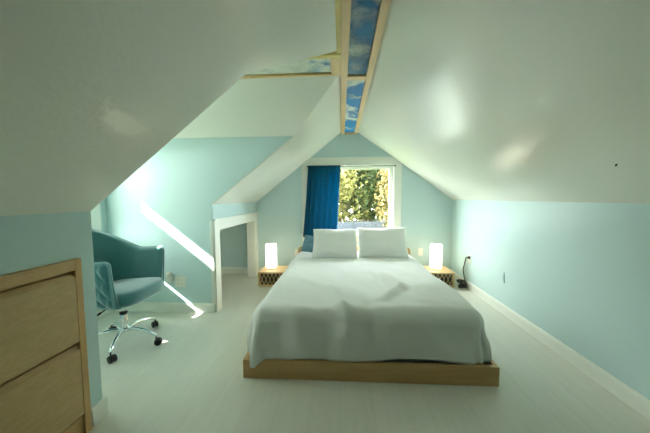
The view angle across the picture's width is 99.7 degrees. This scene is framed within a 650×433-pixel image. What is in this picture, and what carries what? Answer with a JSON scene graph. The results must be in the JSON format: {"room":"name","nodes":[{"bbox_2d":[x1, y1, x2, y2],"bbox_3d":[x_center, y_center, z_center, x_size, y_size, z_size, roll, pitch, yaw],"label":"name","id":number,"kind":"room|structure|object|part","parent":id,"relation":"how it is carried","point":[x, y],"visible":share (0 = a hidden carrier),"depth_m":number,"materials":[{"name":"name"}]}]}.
{"room":"bedroom","nodes":[
{"label":"bedroom","id":0,"kind":"room"},
{"bbox_2d":[0,212,78,274],"bbox_3d":[-1.450,0.732,-1.325,0.100,1.135,5.490,0,4,3],"label":"wall","id":1,"kind":"structure","parent":0,"point":[30,241],"depth_m":1.19,"materials":[{"name":"teal paint"}]},
{"bbox_2d":[91,396,108,426],"bbox_3d":[-1.786,1.057,1.524,1.140,0.100,0.092,0,4,3],"label":"baseboard","id":2,"kind":"structure","parent":1,"relation":"attached to","point":[99,410],"depth_m":1.48,"materials":[{"name":"white paint"}]},
{"bbox_2d":[76,211,101,406],"bbox_3d":[-1.389,0.204,1.431,1.978,1.810,0.080,0,4,3],"label":"wall","id":3,"kind":"structure","parent":0,"point":[84,229],"depth_m":1.45,"materials":[{"name":"teal paint"}]},
{"bbox_2d":[100,198,107,232],"bbox_3d":[-2.394,-0.030,2.213,0.120,2.180,1.550,0,4,3],"label":"wall","id":4,"kind":"structure","parent":0,"point":[103,209],"depth_m":2.86,"materials":[{"name":"teal paint"}]},
{"bbox_2d":[91,203,101,230],"bbox_3d":[-2.389,-0.100,2.147,0.142,1.046,1.276,0,4,3],"label":"window","id":5,"kind":"structure","parent":4,"relation":"in","point":[95,213],"depth_m":2.74,"materials":[{"name":"white paint"}]},
{"bbox_2d":[97,310,112,318],"bbox_3d":[-2.321,1.009,2.270,0.016,0.100,1.338,0,4,3],"label":"baseboard","id":6,"kind":"structure","parent":4,"relation":"attached to","point":[98,311],"depth_m":2.82,"materials":[{"name":"white paint"}]},
{"bbox_2d":[0,0,336,215],"bbox_3d":[-0.759,-0.421,-1.224,1.370,1.145,6.270,0,4,3],"label":"ceiling","id":7,"kind":"structure","parent":0,"point":[91,91],"depth_m":0.97,"materials":[{"name":"white paint"}]},
{"bbox_2d":[106,136,291,311],"bbox_3d":[-1.303,0.105,2.886,1.978,1.810,0.100,0,4,3],"label":"wall","id":8,"kind":"structure","parent":0,"point":[167,202],"depth_m":2.84,"materials":[{"name":"teal paint"}]},
{"bbox_2d":[115,302,214,312],"bbox_3d":[-1.714,0.962,2.910,1.120,0.100,0.016,0,4,3],"label":"baseboard","id":9,"kind":"structure","parent":8,"relation":"attached to","point":[142,306],"depth_m":2.90,"materials":[{"name":"white paint"}]},
{"bbox_2d":[166,272,172,281],"bbox_3d":[-1.609,0.639,2.870,0.105,0.107,0.052,0,4,3],"label":"night light","id":10,"kind":"object","parent":8,"relation":"attached to","point":[169,278],"visible":1,"depth_m":2.86,"materials":[{"name":"white plastic"}]},
{"bbox_2d":[175,276,185,286],"bbox_3d":[-1.522,0.687,2.884,0.116,0.116,0.009,0,4,3],"label":"wall outlet","id":11,"kind":"object","parent":8,"relation":"attached to","point":[180,281],"visible":1,"depth_m":2.88,"materials":[{"name":"white plastic"}]},
{"bbox_2d":[210,221,215,302],"bbox_3d":[-1.167,0.478,2.850,0.032,0.868,0.010,0,4,3],"label":"trim","id":12,"kind":"structure","parent":8,"relation":"attached to","point":[211,222],"depth_m":2.85,"materials":[{"name":"white paint"}]},
{"bbox_2d":[217,202,256,241],"bbox_3d":[-1.157,0.391,3.637,0.100,1.135,1.375,0,4,3],"label":"wall","id":13,"kind":"structure","parent":0,"point":[223,210],"depth_m":3.43,"materials":[{"name":"teal paint"}]},
{"bbox_2d":[213,212,258,311],"bbox_3d":[-1.152,0.470,3.592,0.136,0.983,1.471,0,4,3],"label":"trim","id":14,"kind":"structure","parent":13,"relation":"attached to","point":[251,219],"depth_m":3.45,"materials":[{"name":"white paint"}]},
{"bbox_2d":[174,76,337,137],"bbox_3d":[-1.145,-1.013,2.503,2.580,0.470,0.550,0,4,3],"label":"ceiling","id":15,"kind":"structure","parent":0,"point":[258,107],"depth_m":2.46,"materials":[{"name":"white paint"}]},
{"bbox_2d":[212,76,340,204],"bbox_3d":[-0.491,-0.733,3.310,1.370,1.145,2.195,0,4,3],"label":"ceiling","id":16,"kind":"structure","parent":0,"point":[323,124],"depth_m":3.13,"materials":[{"name":"white paint"}]},
{"bbox_2d":[220,133,452,269],"bbox_3d":[-0.281,-0.183,4.302,4.399,2.180,0.130,0,4,3],"label":"wall","id":17,"kind":"structure","parent":0,"point":[426,212],"depth_m":4.18,"materials":[{"name":"teal paint"}]},
{"bbox_2d":[221,267,261,273],"bbox_3d":[-0.022,0.860,4.285,3.849,0.100,0.016,0,4,3],"label":"baseboard","id":18,"kind":"structure","parent":17,"relation":"attached to","point":[224,270],"depth_m":4.36,"materials":[{"name":"white paint"}]},
{"bbox_2d":[301,157,401,240],"bbox_3d":[0.400,-0.260,4.231,1.540,1.277,0.181,0,4,3],"label":"window","id":19,"kind":"structure","parent":17,"relation":"in","point":[395,172],"depth_m":4.15,"materials":[{"name":"white paint"}]},
{"bbox_2d":[303,165,340,236],"bbox_3d":[-0.052,-0.225,4.153,0.577,1.084,0.073,0,4,3],"label":"curtain","id":20,"kind":"object","parent":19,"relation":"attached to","point":[323,181],"visible":0.94,"depth_m":4.13,"materials":[{"name":"blue fabric"}]},
{"bbox_2d":[307,165,395,166],"bbox_3d":[0.388,-0.752,4.109,1.328,0.022,0.055,0,4,3],"label":"curtain rod","id":21,"kind":"object","parent":19,"relation":"attached to","point":[370,165],"visible":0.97,"depth_m":4.07,"materials":[{"name":"grey metal"}]},
{"bbox_2d":[418,248,422,255],"bbox_3d":[1.455,0.539,4.178,0.072,0.116,0.009,0,4,3],"label":"wall outlet","id":22,"kind":"object","parent":17,"relation":"attached to","point":[420,250],"visible":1,"depth_m":4.18,"materials":[{"name":"white plastic"}]},
{"bbox_2d":[89,274,649,432],"bbox_3d":[-0.524,1.246,0.139,4.635,0.100,8.645,0,4,3],"label":"floor","id":23,"kind":"structure","parent":0,"point":[193,381],"depth_m":1.68,"materials":[{"name":"white wood"}]},
{"bbox_2d":[0,258,91,432],"bbox_3d":[-1.455,0.693,0.928,0.420,0.905,0.977,0,4,3],"label":"dresser","id":24,"kind":"object","parent":23,"relation":"on","point":[45,388],"visible":0.84,"depth_m":1.20,"materials":[{"name":"brown wood"}]},
{"bbox_3d":[-1.270,0.268,0.888,0.044,0.053,0.907,0,4,3],"label":"rail","id":25,"kind":"part","parent":24,"relation":"part of","materials":[{"name":"brown wood"}]},
{"bbox_3d":[-1.262,0.481,0.903,0.028,0.344,0.906,0,4,3],"label":"drawer","id":26,"kind":"part","parent":24,"relation":"part of","materials":[{"name":"brown wood"}]},
{"bbox_3d":[-1.261,0.853,0.929,0.028,0.360,0.906,0,4,3],"label":"drawer","id":27,"kind":"part","parent":24,"relation":"part of","materials":[{"name":"brown wood"}]},
{"bbox_3d":[-1.272,1.094,0.945,0.032,0.100,0.907,0,4,3],"label":"toe rail","id":28,"kind":"part","parent":24,"relation":"part of","materials":[{"name":"brown wood"}]},
{"bbox_2d":[92,229,163,363],"bbox_3d":[-1.723,0.573,2.258,0.759,0.965,0.683,0,4,1],"label":"office chair","id":29,"kind":"object","parent":23,"relation":"on","point":[126,273],"visible":0.56,"depth_m":2.35,"materials":[{"name":"teal fabric"}]},
{"bbox_3d":[-1.794,0.956,2.181,0.270,0.077,0.035,-3,5,-39],"label":"leg","id":30,"kind":"part","parent":29,"relation":"part of","materials":[{"name":"silver metal"}]},
{"bbox_3d":[-1.799,0.942,2.376,0.270,0.077,0.035,3,5,36],"label":"leg","id":31,"kind":"part","parent":29,"relation":"part of","materials":[{"name":"silver metal"}]},
{"bbox_3d":[-1.619,0.958,2.128,0.035,0.077,0.270,-1,4,-17],"label":"leg","id":32,"kind":"part","parent":29,"relation":"part of","materials":[{"name":"silver metal"}]},
{"bbox_3d":[-1.806,0.382,2.247,0.598,0.578,0.684,0,4,1],"label":"backrest","id":33,"kind":"part","parent":29,"relation":"part of","materials":[{"name":"teal fabric"}]},
{"bbox_3d":[-1.651,0.621,2.260,0.468,0.139,0.490,0,4,1],"label":"seat","id":34,"kind":"part","parent":29,"relation":"part of","materials":[{"name":"teal fabric"}]},
{"bbox_3d":[-1.506,0.949,2.264,0.270,0.077,0.035,0,4,6],"label":"leg","id":35,"kind":"part","parent":29,"relation":"part of","materials":[{"name":"silver metal"}]},
{"bbox_3d":[-1.616,0.937,2.436,0.035,0.077,0.270,1,4,19],"label":"leg","id":36,"kind":"part","parent":29,"relation":"part of","materials":[{"name":"silver metal"}]},
{"bbox_2d":[258,266,287,286],"bbox_3d":[-0.696,0.840,3.884,0.400,0.200,0.370,0,4,3],"label":"nightstand","id":37,"kind":"object","parent":23,"relation":"on","point":[266,277],"visible":0.62,"depth_m":3.73,"materials":[{"name":"brown wood"}]},
{"bbox_3d":[-0.696,0.929,3.890,0.400,0.022,0.370,0,4,3],"label":"board","id":38,"kind":"part","parent":37,"relation":"part of","materials":[{"name":"brown wood"}]},
{"bbox_2d":[265,243,276,268],"bbox_3d":[-0.764,0.558,3.899,0.156,0.360,0.156,0,4,3],"label":"table lamp","id":39,"kind":"object","parent":37,"relation":"on","point":[271,248],"visible":1,"depth_m":3.83,"materials":[{"name":"white glass"}]},
{"bbox_3d":[-0.705,0.851,3.730,0.350,0.154,0.008,0,4,3],"label":"panel","id":40,"kind":"part","parent":37,"relation":"part of","materials":[{"name":"grey"}]},
{"bbox_2d":[243,246,499,386],"bbox_3d":[0.340,0.752,2.837,1.654,0.510,2.143,0,4,3],"label":"platform bed","id":41,"kind":"object","parent":23,"relation":"on","point":[485,374],"visible":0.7,"depth_m":1.78,"materials":[{"name":"brown wood"}]},
{"bbox_3d":[0.402,0.679,3.886,1.574,0.510,0.035,0,4,3],"label":"headboard","id":42,"kind":"part","parent":41,"relation":"part of","materials":[{"name":"brown wood"}]},
{"bbox_2d":[316,359,458,363],"bbox_3d":[0.332,0.766,2.853,1.505,0.331,2.022,0,4,3],"label":"mattress","id":43,"kind":"object","parent":41,"relation":"on","point":[393,360],"visible":0.02,"depth_m":1.84,"materials":[{"name":"black fabric"}]},
{"bbox_2d":[247,252,491,367],"bbox_3d":[0.316,0.722,2.784,1.667,0.402,2.098,0,4,3],"label":"bedspread","id":44,"kind":"object","parent":43,"relation":"on","point":[367,309],"visible":0.91,"depth_m":1.84,"materials":[{"name":"white fabric"}]},
{"bbox_2d":[300,235,313,252],"bbox_3d":[-0.085,0.397,3.736,0.492,0.275,0.182,0,4,8],"label":"pillow","id":45,"kind":"object","parent":44,"relation":"on","point":[307,246],"visible":0.33,"depth_m":3.71,"materials":[{"name":"blue fabric"}]},
{"bbox_2d":[312,229,357,257],"bbox_3d":[0.127,0.345,3.530,0.580,0.353,0.315,0,4,3],"label":"pillow","id":46,"kind":"object","parent":44,"relation":"on","point":[328,243],"visible":0.98,"depth_m":3.44,"materials":[{"name":"white fabric"}]},
{"bbox_2d":[357,228,408,257],"bbox_3d":[0.735,0.335,3.526,0.631,0.372,0.316,0,4,4],"label":"pillow","id":47,"kind":"object","parent":44,"relation":"on","point":[373,242],"visible":0.96,"depth_m":3.43,"materials":[{"name":"white fabric"}]},
{"bbox_2d":[424,266,454,287],"bbox_3d":[1.505,0.833,3.839,0.460,0.200,0.370,0,4,3],"label":"nightstand","id":48,"kind":"object","parent":23,"relation":"on","point":[445,274],"visible":0.45,"depth_m":3.67,"materials":[{"name":"brown wood"}]},
{"bbox_2d":[430,243,441,269],"bbox_3d":[1.543,0.553,3.813,0.156,0.360,0.156,0,4,3],"label":"table lamp","id":49,"kind":"object","parent":48,"relation":"on","point":[435,248],"visible":1,"depth_m":3.75,"materials":[{"name":"white glass"}]},
{"bbox_3d":[1.496,0.843,3.685,0.410,0.154,0.008,0,4,3],"label":"panel","id":50,"kind":"part","parent":48,"relation":"part of","materials":[{"name":"grey"}]},
{"bbox_3d":[1.722,0.833,3.826,0.024,0.155,0.370,0,4,3],"label":"panel","id":51,"kind":"part","parent":48,"relation":"part of","materials":[{"name":"brown wood"}]},
{"bbox_2d":[457,256,469,287],"bbox_3d":[1.814,0.724,3.626,0.129,0.429,0.176,0,4,3],"label":"power cable","id":52,"kind":"object","parent":23,"relation":"on","point":[461,285],"visible":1,"depth_m":3.60,"materials":[{"name":"black plastic"}]},
{"bbox_2d":[358,0,649,203],"bbox_3d":[1.036,-0.478,-0.071,1.592,1.206,8.645,0,4,3],"label":"ceiling","id":53,"kind":"structure","parent":0,"point":[491,100],"depth_m":1.42,"materials":[{"name":"white paint"}]},
{"bbox_2d":[451,200,649,399],"bbox_3d":[1.726,0.556,-0.041,0.120,1.280,8.645,0,4,3],"label":"wall","id":54,"kind":"structure","parent":0,"point":[579,272],"depth_m":1.96,"materials":[{"name":"teal paint"}]},
{"bbox_2d":[500,270,504,282],"bbox_3d":[1.831,0.624,2.837,0.008,0.116,0.072,0,4,3],"label":"wall plate","id":55,"kind":"object","parent":54,"relation":"attached to","point":[502,274],"visible":1,"depth_m":2.83,"materials":[{"name":"teal paint"}]},
{"bbox_2d":[453,271,649,420],"bbox_3d":[1.660,1.145,-0.012,0.016,0.100,8.415,0,4,3],"label":"baseboard","id":56,"kind":"structure","parent":54,"relation":"attached to","point":[635,400],"depth_m":1.94,"materials":[{"name":"white paint"}]},
{"bbox_3d":[0.118,-1.029,-0.055,0.243,0.100,8.645,0,4,3],"label":"ceiling","id":57,"kind":"structure","parent":0,"visible":0},
{"bbox_2d":[335,0,390,133],"bbox_3d":[0.236,-1.118,2.200,0.273,0.028,3.862,0,4,3],"label":"frame","id":58,"kind":"object","parent":57,"relation":"attached to","point":[342,7],"visible":0.94,"depth_m":1.75,"materials":[{"name":"brown wood"}]},
{"bbox_3d":[0.154,-1.118,2.204,0.050,0.028,3.862,0,4,3],"label":"rail","id":59,"kind":"part","parent":58,"relation":"part of","materials":[{"name":"brown wood"}]},
{"bbox_2d":[345,80,364,132],"bbox_3d":[0.310,-1.192,3.155,0.145,0.010,1.854,0,4,3],"label":"panel","id":60,"kind":"object","parent":58,"relation":"attached to","point":[354,88],"visible":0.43,"depth_m":2.80,"materials":[{"name":"blue glass"}]},
{"bbox_2d":[348,0,380,74],"bbox_3d":[0.198,-1.061,1.253,0.145,0.010,1.822,0,4,3],"label":"panel","id":61,"kind":"object","parent":58,"relation":"attached to","point":[364,13],"visible":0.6,"depth_m":1.62,"materials":[{"name":"blue glass"}]},
{"bbox_3d":[0.350,-1.118,2.193,0.045,0.028,3.862,0,4,3],"label":"rail","id":62,"kind":"part","parent":58,"relation":"part of","materials":[{"name":"brown wood"}]},
{"bbox_3d":[-1.171,-1.168,2.057,2.580,0.100,0.320,0,4,3],"label":"ceiling","id":63,"kind":"structure","parent":0,"visible":0},
{"bbox_2d":[241,51,340,78],"bbox_3d":[-1.111,-1.102,2.058,2.457,0.028,0.320,0,4,3],"label":"frame","id":64,"kind":"object","parent":63,"relation":"attached to","point":[335,59],"visible":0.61,"depth_m":2.12,"materials":[{"name":"brown wood"}]},
{"bbox_2d":[245,58,330,74],"bbox_3d":[-1.147,-1.110,2.066,2.382,0.010,0.240,0,4,3],"label":"panel","id":65,"kind":"object","parent":64,"relation":"attached to","point":[305,65],"visible":0.07,"depth_m":2.04,"materials":[{"name":"glass"}]},
{"bbox_3d":[-1.102,-1.111,2.201,2.457,0.028,0.034,0,4,3],"label":"rail","id":66,"kind":"part","parent":64,"relation":"part of","materials":[{"name":"brown wood"}]},
{"bbox_3d":[-1.119,-1.092,1.921,2.457,0.028,0.045,0,4,3],"label":"rail","id":67,"kind":"part","parent":64,"relation":"part of","materials":[{"name":"brown wood"}]},
{"bbox_3d":[0.079,-1.103,1.994,0.074,0.028,0.240,0,4,3],"label":"rail","id":68,"kind":"part","parent":64,"relation":"part of","materials":[{"name":"brown wood"}]},
{"label":"outside","id":69,"kind":"structure","parent":0,"visible":0},
{"bbox_3d":[0.549,3.425,9.240,50.000,0.100,42.000,0,4,3],"label":"ground","id":70,"kind":"structure","parent":69,"visible":0},
{"bbox_2d":[338,169,376,221],"bbox_3d":[-0.134,0.129,8.728,2.967,6.562,2.854,-4,5,-42],"label":"leafy tree","id":71,"kind":"object","parent":70,"relation":"on","point":[350,173],"visible":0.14,"depth_m":8.34,"materials":[{"name":"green plant"}]},
{"bbox_2d":[338,222,385,228],"bbox_3d":[0.576,1.804,8.022,2.300,3.300,2.000,0,4,3],"label":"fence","id":72,"kind":"object","parent":70,"relation":"on","point":[341,225],"visible":0.08,"depth_m":7.74,"materials":[{"name":"white"}]},
{"bbox_2d":[339,169,388,227],"bbox_3d":[1.183,0.367,9.157,2.784,6.017,1.735,2,4,28],"label":"leafy tree","id":73,"kind":"object","parent":70,"relation":"on","point":[362,179],"visible":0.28,"depth_m":8.50,"materials":[{"name":"green plant"}]},
{"bbox_2d":[373,169,388,227],"bbox_3d":[2.348,0.207,7.786,1.914,6.511,2.312,-3,5,-30],"label":"leafy tree","id":74,"kind":"object","parent":70,"relation":"on","point":[385,189],"visible":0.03,"depth_m":7.71,"materials":[{"name":"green plant"}]}
]}

